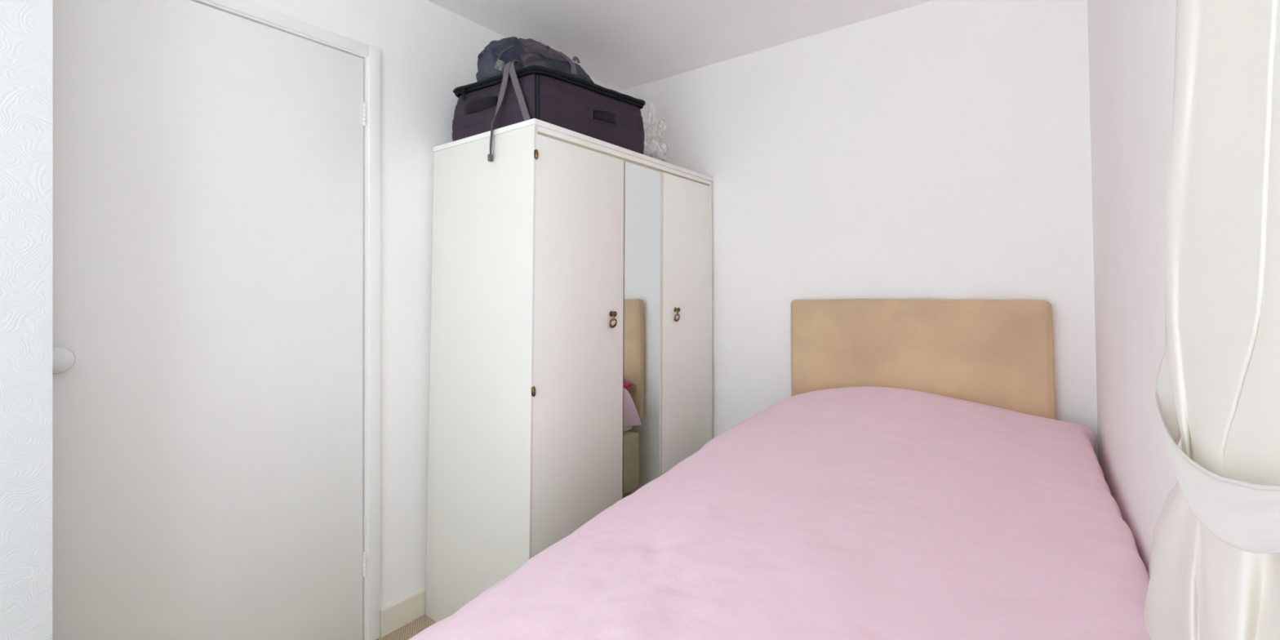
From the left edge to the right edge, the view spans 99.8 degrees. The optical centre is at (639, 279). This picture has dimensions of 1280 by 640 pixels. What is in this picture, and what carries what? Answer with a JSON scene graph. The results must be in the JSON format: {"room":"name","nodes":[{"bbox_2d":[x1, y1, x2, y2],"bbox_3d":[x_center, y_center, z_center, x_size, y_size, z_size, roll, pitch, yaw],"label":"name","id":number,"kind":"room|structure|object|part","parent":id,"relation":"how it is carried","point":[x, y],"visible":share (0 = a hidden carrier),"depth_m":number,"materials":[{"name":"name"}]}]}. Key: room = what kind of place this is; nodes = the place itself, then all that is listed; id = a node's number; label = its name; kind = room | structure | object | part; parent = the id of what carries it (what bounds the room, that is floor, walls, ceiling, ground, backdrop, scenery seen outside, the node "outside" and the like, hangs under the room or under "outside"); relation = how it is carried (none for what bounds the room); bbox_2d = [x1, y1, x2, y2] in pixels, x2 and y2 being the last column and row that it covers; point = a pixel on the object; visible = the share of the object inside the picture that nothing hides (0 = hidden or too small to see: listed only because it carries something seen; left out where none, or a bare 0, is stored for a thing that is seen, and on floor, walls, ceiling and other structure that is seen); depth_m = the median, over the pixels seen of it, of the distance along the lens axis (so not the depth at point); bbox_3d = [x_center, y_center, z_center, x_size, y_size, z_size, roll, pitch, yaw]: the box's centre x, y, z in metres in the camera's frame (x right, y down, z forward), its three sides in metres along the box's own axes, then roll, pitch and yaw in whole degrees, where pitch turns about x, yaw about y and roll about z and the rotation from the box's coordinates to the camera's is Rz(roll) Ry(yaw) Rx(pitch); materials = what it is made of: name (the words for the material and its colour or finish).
{"room":"bedroom","nodes":[
{"label":"bedroom","id":0,"kind":"room"},
{"bbox_2d":[0,0,53,639],"bbox_3d":[-1.565,0.065,0.737,0.294,2.285,1.022,-1,-1,37],"label":"wall","id":1,"kind":"structure","parent":0,"point":[26,26],"depth_m":1.02,"materials":[{"name":"paint"}]},
{"bbox_2d":[376,614,436,639],"bbox_3d":[-0.160,1.251,1.021,2.410,0.100,3.415,-1,-1,37],"label":"floor","id":2,"kind":"structure","parent":0,"point":[415,627],"depth_m":1.88,"materials":[{"name":"beige carpet"}]},
{"bbox_2d":[425,118,713,622],"bbox_3d":[-0.205,0.363,2.292,0.575,1.725,1.192,-1,-1,37],"label":"wardrobe","id":3,"kind":"object","parent":2,"relation":"on","point":[571,342],"visible":0.8,"depth_m":1.89,"materials":[{"name":"white laminate"}]},
{"bbox_3d":[-0.554,0.366,1.841,0.549,1.706,0.053,-1,-1,37],"label":"panel","id":4,"kind":"part","parent":3,"relation":"part of","materials":[{"name":"white laminate"}]},
{"bbox_2d":[451,65,645,154],"bbox_3d":[-0.342,-0.629,2.119,0.500,0.256,0.631,-1,-1,37],"label":"suitcase","id":5,"kind":"object","parent":3,"relation":"on","point":[558,98],"visible":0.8,"depth_m":1.90,"materials":[{"name":"fabric"}]},
{"bbox_3d":[-0.640,-0.673,1.953,0.017,0.046,0.008,-1,-1,37],"label":"zip pull","id":6,"kind":"part","parent":5,"relation":"part of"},
{"bbox_3d":[-0.564,-0.617,1.899,0.176,0.045,0.015,-1,-1,37],"label":"carry handle","id":7,"kind":"part","parent":5,"relation":"part of","materials":[{"name":"black rubber"}]},
{"bbox_2d":[475,36,596,161],"bbox_3d":[-0.393,-0.641,2.008,0.411,0.493,0.477,-1,-1,37],"label":"backpack","id":8,"kind":"object","parent":5,"relation":"on","point":[506,55],"visible":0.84,"depth_m":1.88,"materials":[{"name":"grey fabric"}]},
{"bbox_3d":[-0.466,-0.786,1.866,0.058,0.067,0.015,0,-1,-19],"label":"draw cord","id":9,"kind":"part","parent":8,"relation":"part of","materials":[{"name":"grey fabric"}]},
{"bbox_3d":[-0.367,-0.833,1.934,0.208,0.110,0.113,-1,-1,20],"label":"panel","id":10,"kind":"part","parent":8,"relation":"part of","materials":[{"name":"fabric"}]},
{"bbox_3d":[-0.338,-0.720,2.121,0.456,0.073,0.600,-1,-1,37],"label":"lid","id":11,"kind":"part","parent":5,"relation":"part of","materials":[{"name":"fabric"}]},
{"bbox_3d":[-0.129,-0.605,1.997,0.013,0.039,0.126,-1,-1,37],"label":"carry handle","id":12,"kind":"part","parent":5,"relation":"part of","materials":[{"name":"black rubber"}]},
{"bbox_3d":[-0.206,0.346,1.864,0.016,1.618,0.485,-1,-1,37],"label":"door","id":13,"kind":"part","parent":3,"relation":"part of","materials":[{"name":"white laminate"}]},
{"bbox_3d":[-0.096,0.129,1.984,0.026,0.030,0.021,-1,-1,37],"label":"handle","id":14,"kind":"part","parent":3,"relation":"part of","materials":[{"name":"gold metal"}]},
{"bbox_3d":[0.001,-0.477,2.170,0.018,0.017,1.119,-1,-1,37],"label":"rail","id":15,"kind":"part","parent":3,"relation":"part of","materials":[{"name":"white laminate"}]},
{"bbox_2d":[622,162,660,497],"bbox_3d":[0.007,0.348,2.146,0.003,1.606,0.285,-1,-1,37],"label":"mirror","id":16,"kind":"object","parent":3,"relation":"attached to","point":[641,180],"depth_m":2.15,"materials":[{"name":"white mirror"}]},
{"bbox_3d":[0.005,0.350,2.157,0.014,1.618,0.303,-1,-1,37],"label":"mirror panel","id":17,"kind":"part","parent":3,"relation":"part of","materials":[{"name":"white laminate"}]},
{"bbox_2d":[641,101,667,161],"bbox_3d":[-0.010,-0.669,2.455,0.248,0.337,0.268,-1,-1,37],"label":"plastic bag","id":18,"kind":"object","parent":3,"relation":"on","point":[650,152],"visible":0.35,"depth_m":2.40,"materials":[{"name":"white"}]},
{"bbox_3d":[0.163,0.133,2.333,0.026,0.030,0.021,-1,-1,37],"label":"handle","id":19,"kind":"part","parent":3,"relation":"part of","materials":[{"name":"gold metal"}]},
{"bbox_3d":[0.210,0.353,2.426,0.016,1.618,0.437,-1,-1,37],"label":"door","id":20,"kind":"part","parent":3,"relation":"part of","materials":[{"name":"white laminate"}]},
{"bbox_2d":[790,298,1055,419],"bbox_3d":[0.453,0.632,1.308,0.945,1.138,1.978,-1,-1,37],"label":"headboard","id":21,"kind":"object","parent":2,"relation":"on","point":[994,353],"visible":0.34,"depth_m":2.00,"materials":[{"name":"beige fabric"}]},
{"bbox_2d":[408,386,1151,639],"bbox_3d":[0.428,0.600,1.243,1.095,0.425,1.984,-1,-1,37],"label":"duvet","id":22,"kind":"object","parent":21,"relation":"on","point":[862,513],"visible":0.99,"depth_m":1.02,"materials":[{"name":"pink fabric"}]},
{"bbox_2d":[244,0,620,608],"bbox_3d":[-1.126,0.079,1.676,0.120,2.285,3.295,-1,-1,37],"label":"wall","id":23,"kind":"structure","parent":0,"point":[428,51],"depth_m":1.95,"materials":[{"name":"white paint"}]},
{"bbox_2d":[52,0,366,639],"bbox_3d":[-1.151,0.225,1.512,0.102,1.974,0.776,-1,-1,37],"label":"door","id":24,"kind":"structure","parent":23,"relation":"in","point":[207,214],"depth_m":1.48,"materials":[{"name":"white paint"}]},
{"bbox_3d":[-1.337,0.183,1.232,0.066,0.061,0.061,-1,-1,37],"label":"handle","id":25,"kind":"part","parent":24,"relation":"part of","materials":[{"name":"white plastic"}]},
{"bbox_2d":[191,0,380,639],"bbox_3d":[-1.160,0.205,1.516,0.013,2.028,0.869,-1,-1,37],"label":"trim","id":26,"kind":"structure","parent":23,"relation":"attached to","point":[242,6],"depth_m":1.84,"materials":[{"name":"white paint"}]},
{"bbox_2d":[380,586,426,637],"bbox_3d":[-0.486,1.184,2.393,0.016,0.092,1.359,-1,-1,37],"label":"baseboard","id":27,"kind":"structure","parent":23,"relation":"attached to","point":[397,614],"depth_m":1.91,"materials":[{"name":"white wood"}]},
{"bbox_2d":[426,0,933,90],"bbox_3d":[-0.180,-1.133,1.066,2.410,0.100,3.415,-1,-1,37],"label":"ceiling","id":28,"kind":"structure","parent":0,"point":[622,45],"depth_m":2.25,"materials":[{"name":"white paint"}]},
{"bbox_2d":[620,0,1097,458],"bbox_3d":[0.810,0.076,2.367,2.410,2.285,0.120,-1,-1,37],"label":"wall","id":29,"kind":"structure","parent":0,"point":[935,148],"depth_m":2.15,"materials":[{"name":"white paint"}]},
{"bbox_2d":[1087,0,1179,573],"bbox_3d":[0.642,0.040,0.367,0.300,2.285,3.295,-1,-1,37],"label":"wall","id":30,"kind":"structure","parent":0,"point":[1131,43],"depth_m":1.05,"materials":[{"name":"white paint"}]},
{"bbox_2d":[1143,0,1279,639],"bbox_3d":[0.310,-0.041,0.231,0.066,1.847,2.180,-1,-1,37],"label":"curtain","id":31,"kind":"object","parent":30,"relation":"hanging from","point":[1222,204],"visible":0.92,"depth_m":0.35,"materials":[{"name":"white fabric"}]},
{"bbox_2d":[1154,351,1279,553],"bbox_3d":[0.465,0.112,0.452,0.031,0.125,0.808,-1,-1,41],"label":"tieback","id":32,"kind":"object","parent":30,"relation":"attached to","point":[1244,516],"visible":0.9,"depth_m":0.28,"materials":[{"name":"white fabric"}]}
]}

